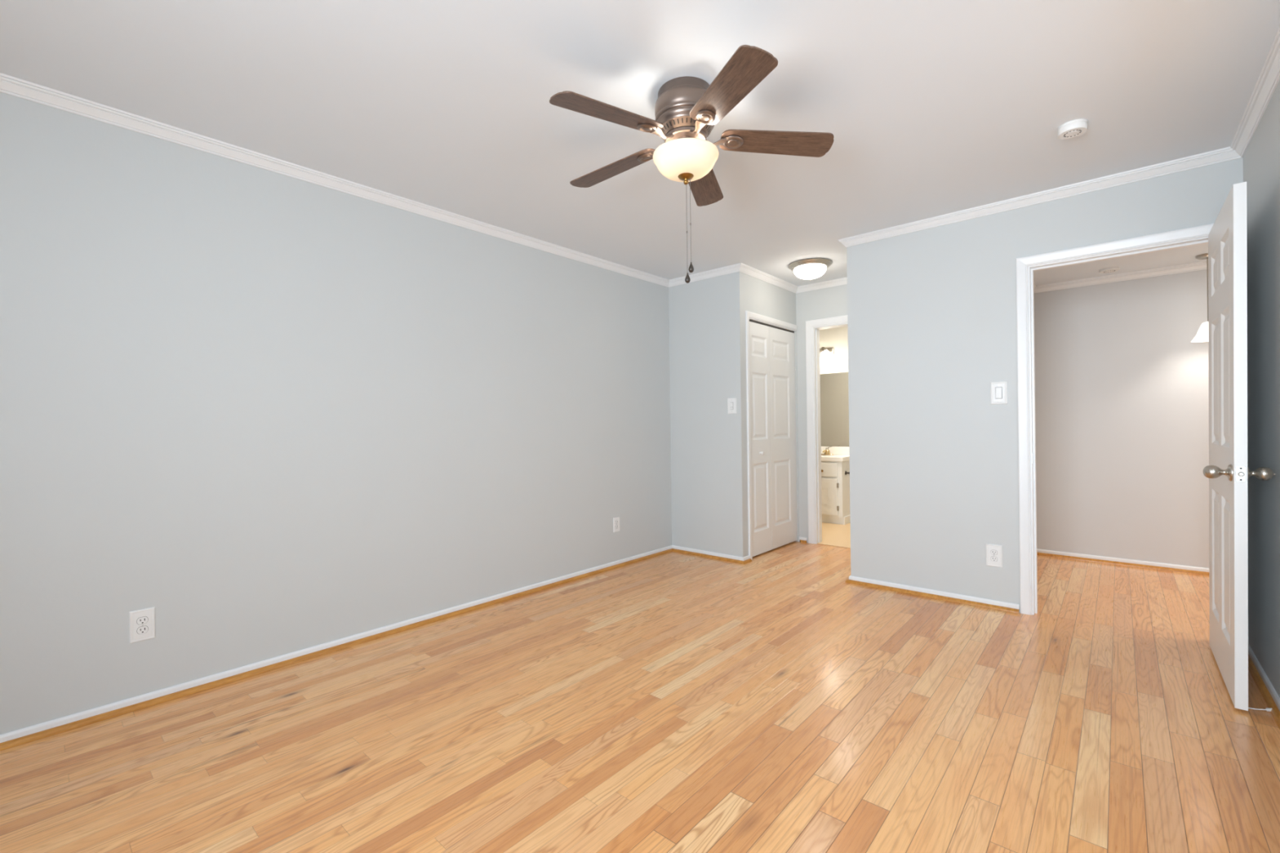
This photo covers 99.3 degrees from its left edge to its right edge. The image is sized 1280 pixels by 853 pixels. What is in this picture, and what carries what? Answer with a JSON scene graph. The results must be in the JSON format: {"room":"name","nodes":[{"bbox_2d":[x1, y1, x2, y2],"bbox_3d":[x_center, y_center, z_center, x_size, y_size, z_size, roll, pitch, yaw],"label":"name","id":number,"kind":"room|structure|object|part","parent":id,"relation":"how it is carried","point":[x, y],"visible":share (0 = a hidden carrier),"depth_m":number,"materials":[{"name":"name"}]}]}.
{"room":"empty bedroom","nodes":[
{"label":"empty bedroom","id":0,"kind":"room"},
{"bbox_2d":[0,92,671,734],"bbox_3d":[-1.558,-0.067,2.949,0.120,2.440,5.613,-1,0,41],"label":"wall","id":1,"kind":"structure","parent":0,"point":[269,414],"depth_m":2.59,"materials":[{"name":"grey paint"}]},
{"bbox_2d":[128,607,155,643],"bbox_3d":[-2.067,0.826,2.261,0.008,0.130,0.080,-1,0,41],"label":"wall outlet","id":2,"kind":"object","parent":1,"relation":"attached to","point":[141,622],"visible":1,"depth_m":2.26,"materials":[{"name":"white plastic"}]},
{"bbox_2d":[137,616,147,624],"bbox_3d":[-2.067,0.806,2.260,0.005,0.028,0.034,-1,0,41],"label":"receptacle","id":3,"kind":"object","parent":2,"relation":"attached to","point":[140,620],"depth_m":2.26,"materials":[{"name":"white plastic"}]},
{"bbox_2d":[137,626,148,634],"bbox_3d":[-2.066,0.845,2.260,0.005,0.028,0.034,-1,0,41],"label":"receptacle","id":4,"kind":"object","parent":2,"relation":"attached to","point":[140,629],"depth_m":2.26,"materials":[{"name":"white plastic"}]},
{"bbox_2d":[0,545,751,751],"bbox_3d":[-1.172,1.125,2.700,0.767,0.047,5.484,-1,0,41],"label":"baseboard","id":5,"kind":"structure","parent":1,"relation":"attached to","point":[27,735],"depth_m":2.64,"materials":[{"name":"white paint"}]},
{"bbox_2d":[613,516,619,532],"bbox_3d":[-0.189,0.792,4.397,0.008,0.118,0.072,-1,0,41],"label":"wall outlet","id":6,"kind":"object","parent":1,"relation":"attached to","point":[615,520],"visible":1,"depth_m":4.39,"materials":[{"name":"white plastic"}]},
{"bbox_2d":[0,26,1279,293],"bbox_3d":[0.141,-1.282,2.144,3.517,0.052,6.433,-1,0,41],"label":"crown molding","id":7,"kind":"structure","parent":1,"relation":"attached to","point":[1268,78],"depth_m":2.79,"materials":[{"name":"white paint"}]},
{"bbox_2d":[0,522,1279,852],"bbox_3d":[0.925,1.169,2.485,7.000,0.104,8.170,-1,0,41],"label":"floor","id":8,"kind":"structure","parent":0,"point":[671,702],"depth_m":1.99,"materials":[{"name":"brown wood"}]},
{"bbox_2d":[817,542,850,548],"bbox_3d":[1.901,1.099,4.943,0.590,0.006,0.045,-1,0,41],"label":"threshold","id":9,"kind":"object","parent":8,"relation":"on","point":[824,544],"visible":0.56,"depth_m":5.02,"materials":[{"name":"wood"}]},
{"bbox_2d":[821,445,850,524],"bbox_3d":[1.974,0.663,6.532,1.178,0.863,0.491,-1,0,41],"label":"bathroom vanity","id":10,"kind":"object","parent":8,"relation":"on","point":[835,460],"visible":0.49,"depth_m":6.11,"materials":[{"name":"beige paint"}]},
{"bbox_3d":[2.070,0.786,6.155,0.122,0.186,0.003,-1,0,41],"label":"panel molding","id":11,"kind":"part","parent":10,"relation":"part of","materials":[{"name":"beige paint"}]},
{"bbox_2d":[821,445,833,454],"bbox_3d":[2.198,0.283,6.442,0.156,0.108,0.161,-1,0,41],"label":"faucet","id":12,"kind":"object","parent":10,"relation":"on","point":[827,451],"depth_m":6.45,"materials":[{"name":"gold metal"}]},
{"bbox_3d":[2.072,0.486,6.162,0.327,0.155,0.018,-1,0,41],"label":"drawer","id":13,"kind":"part","parent":10,"relation":"part of","materials":[{"name":"beige paint"}]},
{"bbox_3d":[2.077,0.788,6.163,0.327,0.410,0.018,-1,0,41],"label":"door","id":14,"kind":"part","parent":10,"relation":"part of","materials":[{"name":"beige paint"}]},
{"bbox_2d":[821,454,849,462],"bbox_3d":[1.962,0.367,6.553,1.138,0.050,0.469,-1,0,41],"label":"sink","id":15,"kind":"object","parent":10,"relation":"in","point":[824,458],"depth_m":6.12,"materials":[{"name":"ceramic"}]},
{"bbox_2d":[0,0,1279,286],"bbox_3d":[0.120,-1.368,2.121,3.757,0.120,6.613,-1,0,41],"label":"ceiling","id":16,"kind":"structure","parent":0,"point":[931,108],"depth_m":2.12,"materials":[{"name":"paint"}]},
{"bbox_2d":[549,44,834,283],"bbox_3d":[0.149,-0.936,2.145,1.088,0.744,1.104,-1,0,41],"label":"ceiling fan","id":17,"kind":"object","parent":16,"relation":"hanging from","point":[687,108],"visible":1,"depth_m":2.05,"materials":[{"name":"brown wood"}]},
{"bbox_3d":[-0.108,-1.106,1.923,0.439,0.053,0.131,-1,0,-37],"label":"blade","id":18,"kind":"part","parent":17,"relation":"part of","materials":[{"name":"brown wood"}]},
{"bbox_3d":[-0.112,-1.107,2.343,0.439,0.053,0.131,-1,0,35],"label":"blade","id":19,"kind":"part","parent":17,"relation":"part of","materials":[{"name":"brown wood"}]},
{"bbox_3d":[0.062,-1.111,2.220,0.167,0.026,0.067,-1,0,35],"label":"blade arm","id":20,"kind":"part","parent":17,"relation":"part of","materials":[{"name":"brown metal"}]},
{"bbox_3d":[0.062,-1.111,2.052,0.167,0.026,0.067,-1,0,-37],"label":"blade arm","id":21,"kind":"part","parent":17,"relation":"part of","materials":[{"name":"brown metal"}]},
{"bbox_3d":[0.179,-1.025,2.136,0.258,0.088,0.258,-1,0,41],"label":"lamp shade","id":22,"kind":"part","parent":17,"relation":"part of","materials":[{"name":"beige glass"}]},
{"bbox_3d":[0.184,-0.778,2.136,0.003,0.349,0.003,-1,0,-19],"label":"pull chain","id":23,"kind":"part","parent":17,"relation":"part of","materials":[{"name":"silver metal"}]},
{"bbox_3d":[0.198,-0.809,2.136,0.003,0.328,0.003,-1,0,11],"label":"pull chain","id":24,"kind":"part","parent":17,"relation":"part of","materials":[{"name":"silver metal"}]},
{"bbox_3d":[0.223,-1.113,1.999,0.067,0.026,0.167,-1,0,-19],"label":"blade arm","id":25,"kind":"part","parent":17,"relation":"part of","materials":[{"name":"brown metal"}]},
{"bbox_3d":[0.285,-1.112,2.476,0.131,0.053,0.439,-1,0,17],"label":"blade","id":26,"kind":"part","parent":17,"relation":"part of","materials":[{"name":"brown wood"}]},
{"bbox_3d":[0.322,-1.114,2.135,0.167,0.026,0.067,-1,0,-1],"label":"blade arm","id":27,"kind":"part","parent":17,"relation":"part of","materials":[{"name":"brown metal"}]},
{"bbox_3d":[0.292,-1.111,1.798,0.131,0.053,0.439,-1,0,-19],"label":"blade","id":28,"kind":"part","parent":17,"relation":"part of","materials":[{"name":"brown wood"}]},
{"bbox_3d":[0.535,-1.115,2.139,0.439,0.053,0.131,-1,0,-1],"label":"blade","id":29,"kind":"part","parent":17,"relation":"part of","materials":[{"name":"brown wood"}]},
{"bbox_2d":[788,257,831,280],"bbox_3d":[1.391,-1.262,4.452,0.342,0.134,0.342,-1,0,41],"label":"flush ceiling light","id":30,"kind":"object","parent":16,"relation":"attached to","point":[813,268],"visible":1,"depth_m":4.36,"materials":[{"name":"white glass"}]},
{"bbox_2d":[1057,118,1088,139],"bbox_3d":[1.913,-1.314,2.408,0.106,0.037,0.106,-1,0,41],"label":"smoke detector","id":31,"kind":"object","parent":16,"relation":"attached to","point":[1077,127],"visible":1,"depth_m":2.38,"materials":[{"name":"white plastic"}]},
{"bbox_2d":[745,274,799,542],"bbox_3d":[1.164,-0.107,4.912,0.100,2.440,0.950,-1,0,41],"label":"wall","id":32,"kind":"structure","parent":0,"point":[763,298],"depth_m":4.92,"materials":[{"name":"grey paint"}]},
{"bbox_2d":[745,311,797,559],"bbox_3d":[1.173,0.073,4.902,0.104,2.079,0.941,-1,0,41],"label":"door frame","id":33,"kind":"structure","parent":32,"relation":"attached to","point":[748,315],"depth_m":4.53,"materials":[{"name":"white paint"}]},
{"bbox_2d":[749,319,797,556],"bbox_3d":[1.207,0.094,4.905,0.065,2.009,0.886,-1,0,41],"label":"door","id":34,"kind":"structure","parent":32,"relation":"in","point":[771,348],"depth_m":4.88,"materials":[{"name":"white paint"}]},
{"bbox_2d":[795,284,847,542],"bbox_3d":[1.888,-0.117,4.984,1.093,2.440,0.115,-1,0,41],"label":"wall","id":35,"kind":"structure","parent":0,"point":[828,302],"depth_m":5.19,"materials":[{"name":"grey paint"}]},
{"bbox_2d":[799,537,807,542],"bbox_3d":[1.552,1.084,5.200,0.083,0.047,0.030,-1,0,41],"label":"baseboard","id":36,"kind":"structure","parent":35,"relation":"attached to","point":[802,540],"depth_m":5.19,"materials":[{"name":"white paint"}]},
{"bbox_2d":[805,315,847,543],"bbox_3d":[1.907,0.049,4.963,0.749,2.106,0.137,-1,0,41],"label":"door frame","id":37,"kind":"structure","parent":35,"relation":"attached to","point":[813,327],"depth_m":5.14,"materials":[{"name":"white paint"}]},
{"bbox_2d":[819,326,848,373],"bbox_3d":[2.184,-0.124,6.734,3.300,2.440,0.100,-1,0,41],"label":"wall","id":38,"kind":"structure","parent":0,"point":[837,338],"depth_m":6.52,"materials":[{"name":"paint"}]},
{"bbox_2d":[819,346,833,360],"bbox_3d":[2.074,-0.870,6.629,0.588,0.170,0.186,-1,0,41],"label":"vanity light","id":39,"kind":"object","parent":38,"relation":"attached to","point":[827,353],"visible":0.38,"depth_m":6.49,"materials":[{"name":"white glass"}]},
{"bbox_3d":[2.233,-0.850,6.448,0.117,0.126,0.117,-1,0,-3],"label":"lamp shade","id":40,"kind":"part","parent":39,"relation":"part of","materials":[{"name":"white glass"}]},
{"bbox_2d":[820,372,848,446],"bbox_3d":[2.132,-0.199,6.706,1.260,0.879,0.007,-1,0,41],"label":"mirror","id":41,"kind":"object","parent":38,"relation":"attached to","point":[834,393],"visible":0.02,"depth_m":6.52,"materials":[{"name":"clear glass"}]},
{"bbox_2d":[821,446,848,454],"bbox_3d":[2.110,0.291,6.722,1.138,0.096,0.019,-1,0,41],"label":"backsplash","id":42,"kind":"structure","parent":38,"relation":"attached to","point":[833,450],"depth_m":6.49,"materials":[{"name":"ceramic"}]},
{"bbox_2d":[668,157,1243,612],"bbox_3d":[1.633,-0.111,3.824,3.517,2.440,0.115,-1,0,41],"label":"wall","id":43,"kind":"structure","parent":0,"point":[931,313],"depth_m":3.55,"materials":[{"name":"grey paint"}]},
{"bbox_2d":[727,397,736,413],"bbox_3d":[0.761,-0.171,4.507,0.082,0.130,0.008,-1,0,41],"label":"light switch","id":44,"kind":"object","parent":43,"relation":"attached to","point":[731,402],"visible":1,"depth_m":4.50,"materials":[{"name":"white plastic"}]},
{"bbox_2d":[844,575,1019,613],"bbox_3d":[2.195,1.077,3.942,1.028,0.047,1.070,-1,0,41],"label":"baseboard","id":45,"kind":"structure","parent":43,"relation":"attached to","point":[959,598],"depth_m":3.50,"materials":[{"name":"white paint"}]},
{"bbox_2d":[986,543,1003,568],"bbox_3d":[2.148,0.784,3.301,0.086,0.134,0.008,-1,0,41],"label":"wall outlet","id":46,"kind":"object","parent":43,"relation":"attached to","point":[993,552],"visible":1,"depth_m":3.30,"materials":[{"name":"white plastic"}]},
{"bbox_2d":[991,556,997,561],"bbox_3d":[2.148,0.803,3.300,0.034,0.028,0.005,-1,0,41],"label":"receptacle","id":47,"kind":"object","parent":46,"relation":"attached to","point":[993,558],"depth_m":3.30,"materials":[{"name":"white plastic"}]},
{"bbox_2d":[991,550,997,555],"bbox_3d":[2.147,0.764,3.300,0.034,0.028,0.005,-1,0,41],"label":"receptacle","id":48,"kind":"object","parent":46,"relation":"attached to","point":[993,552],"depth_m":3.30,"materials":[{"name":"white plastic"}]},
{"bbox_2d":[990,381,1007,404],"bbox_3d":[2.160,-0.203,3.275,0.086,0.136,0.010,-1,0,41],"label":"light switch","id":49,"kind":"object","parent":43,"relation":"attached to","point":[998,390],"visible":1,"depth_m":3.27,"materials":[{"name":"white plastic"}]},
{"bbox_3d":[2.160,-0.203,3.276,0.035,0.069,0.002,-1,0,41],"label":"switch frame","id":50,"kind":"part","parent":49,"relation":"part of","materials":[{"name":"white plastic"}]},
{"bbox_2d":[1015,223,1213,615],"bbox_3d":[2.595,0.050,2.969,0.867,2.094,0.131,-1,0,41],"label":"door frame","id":51,"kind":"structure","parent":43,"relation":"attached to","point":[1026,266],"depth_m":3.18,"materials":[{"name":"white paint"}]},
{"bbox_2d":[1033,243,1208,285],"bbox_3d":[3.923,-1.235,3.045,3.195,0.100,1.763,-1,0,41],"label":"ceiling","id":52,"kind":"structure","parent":0,"point":[1183,255],"depth_m":3.98,"materials":[{"name":"paint"}]},
{"bbox_2d":[1099,266,1119,273],"bbox_3d":[3.519,-1.172,4.080,0.116,0.018,0.116,-1,0,41],"label":"smoke detector","id":53,"kind":"object","parent":52,"relation":"attached to","point":[1110,269],"visible":1,"depth_m":4.06,"materials":[{"name":"white plastic"}]},
{"bbox_2d":[1191,253,1208,342],"bbox_3d":[3.923,-0.890,3.756,0.176,0.592,0.176,-1,0,41],"label":"pendant light","id":54,"kind":"object","parent":52,"relation":"hanging from","point":[1202,335],"visible":0.53,"depth_m":3.75,"materials":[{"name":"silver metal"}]},
{"bbox_3d":[3.926,-0.658,3.756,0.176,0.128,0.176,-1,0,41],"label":"lamp shade","id":55,"kind":"part","parent":54,"relation":"part of","materials":[{"name":"white"}]},
{"bbox_3d":[3.923,-0.939,3.756,0.012,0.454,0.012,-1,0,41],"label":"stem","id":56,"kind":"part","parent":54,"relation":"part of","materials":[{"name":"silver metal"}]},
{"bbox_2d":[1034,269,1208,568],"bbox_3d":[4.488,-0.062,3.671,3.195,2.264,0.100,-1,0,41],"label":"wall","id":57,"kind":"structure","parent":0,"point":[1122,383],"depth_m":4.23,"materials":[{"name":"paint"}]},
{"bbox_2d":[1033,261,1206,293],"bbox_3d":[3.891,-1.158,3.007,2.995,0.052,1.663,-1,0,41],"label":"crown molding","id":58,"kind":"structure","parent":57,"relation":"attached to","point":[1201,265],"depth_m":4.21,"materials":[{"name":"white paint"}]},
{"bbox_2d":[1036,548,1208,575],"bbox_3d":[3.921,1.056,3.011,2.995,0.047,1.663,-1,0,41],"label":"baseboard","id":59,"kind":"structure","parent":57,"relation":"attached to","point":[1157,566],"depth_m":4.22,"materials":[{"name":"white paint"}]},
{"bbox_2d":[1243,80,1279,697],"bbox_3d":[1.178,-0.099,0.553,0.120,2.440,5.628,-1,0,41],"label":"wall","id":60,"kind":"structure","parent":0,"point":[1261,158],"depth_m":2.29,"materials":[{"name":"grey paint"}]},
{"bbox_2d":[1203,181,1275,711],"bbox_3d":[2.566,0.074,2.384,0.192,2.025,0.802,0,0,41],"label":"door","id":61,"kind":"structure","parent":60,"relation":"in","point":[1228,472],"depth_m":2.17,"materials":[{"name":"white paint"}]},
{"bbox_3d":[2.308,0.182,2.176,0.079,0.066,0.066,0,0,41],"label":"knob","id":62,"kind":"part","parent":61,"relation":"part of","materials":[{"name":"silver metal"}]},
{"bbox_3d":[2.309,0.183,2.091,0.026,0.058,0.002,-1,0,41],"label":"latch plate","id":63,"kind":"part","parent":61,"relation":"part of","materials":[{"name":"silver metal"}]},
{"bbox_2d":[1248,707,1271,711],"bbox_3d":[2.399,1.094,2.116,0.092,0.013,0.025,-1,0,32],"label":"door stop","id":64,"kind":"object","parent":61,"relation":"attached to","point":[1268,709],"visible":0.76,"depth_m":2.10,"materials":[{"name":"white metal"}]},
{"bbox_3d":[2.392,1.097,2.119,0.079,0.008,0.022,-1,0,41],"label":"cord","id":65,"kind":"part","parent":64,"relation":"part of","materials":[{"name":"white metal"}]},
{"bbox_3d":[2.391,0.182,2.103,0.074,0.066,0.066,0,0,41],"label":"knob","id":66,"kind":"part","parent":61,"relation":"part of","materials":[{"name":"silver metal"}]},
{"bbox_2d":[1248,644,1279,729],"bbox_3d":[1.137,1.098,0.609,0.037,0.047,5.393,-1,0,41],"label":"baseboard","id":67,"kind":"structure","parent":60,"relation":"attached to","point":[1268,691],"depth_m":2.25,"materials":[{"name":"white paint"}]}
]}

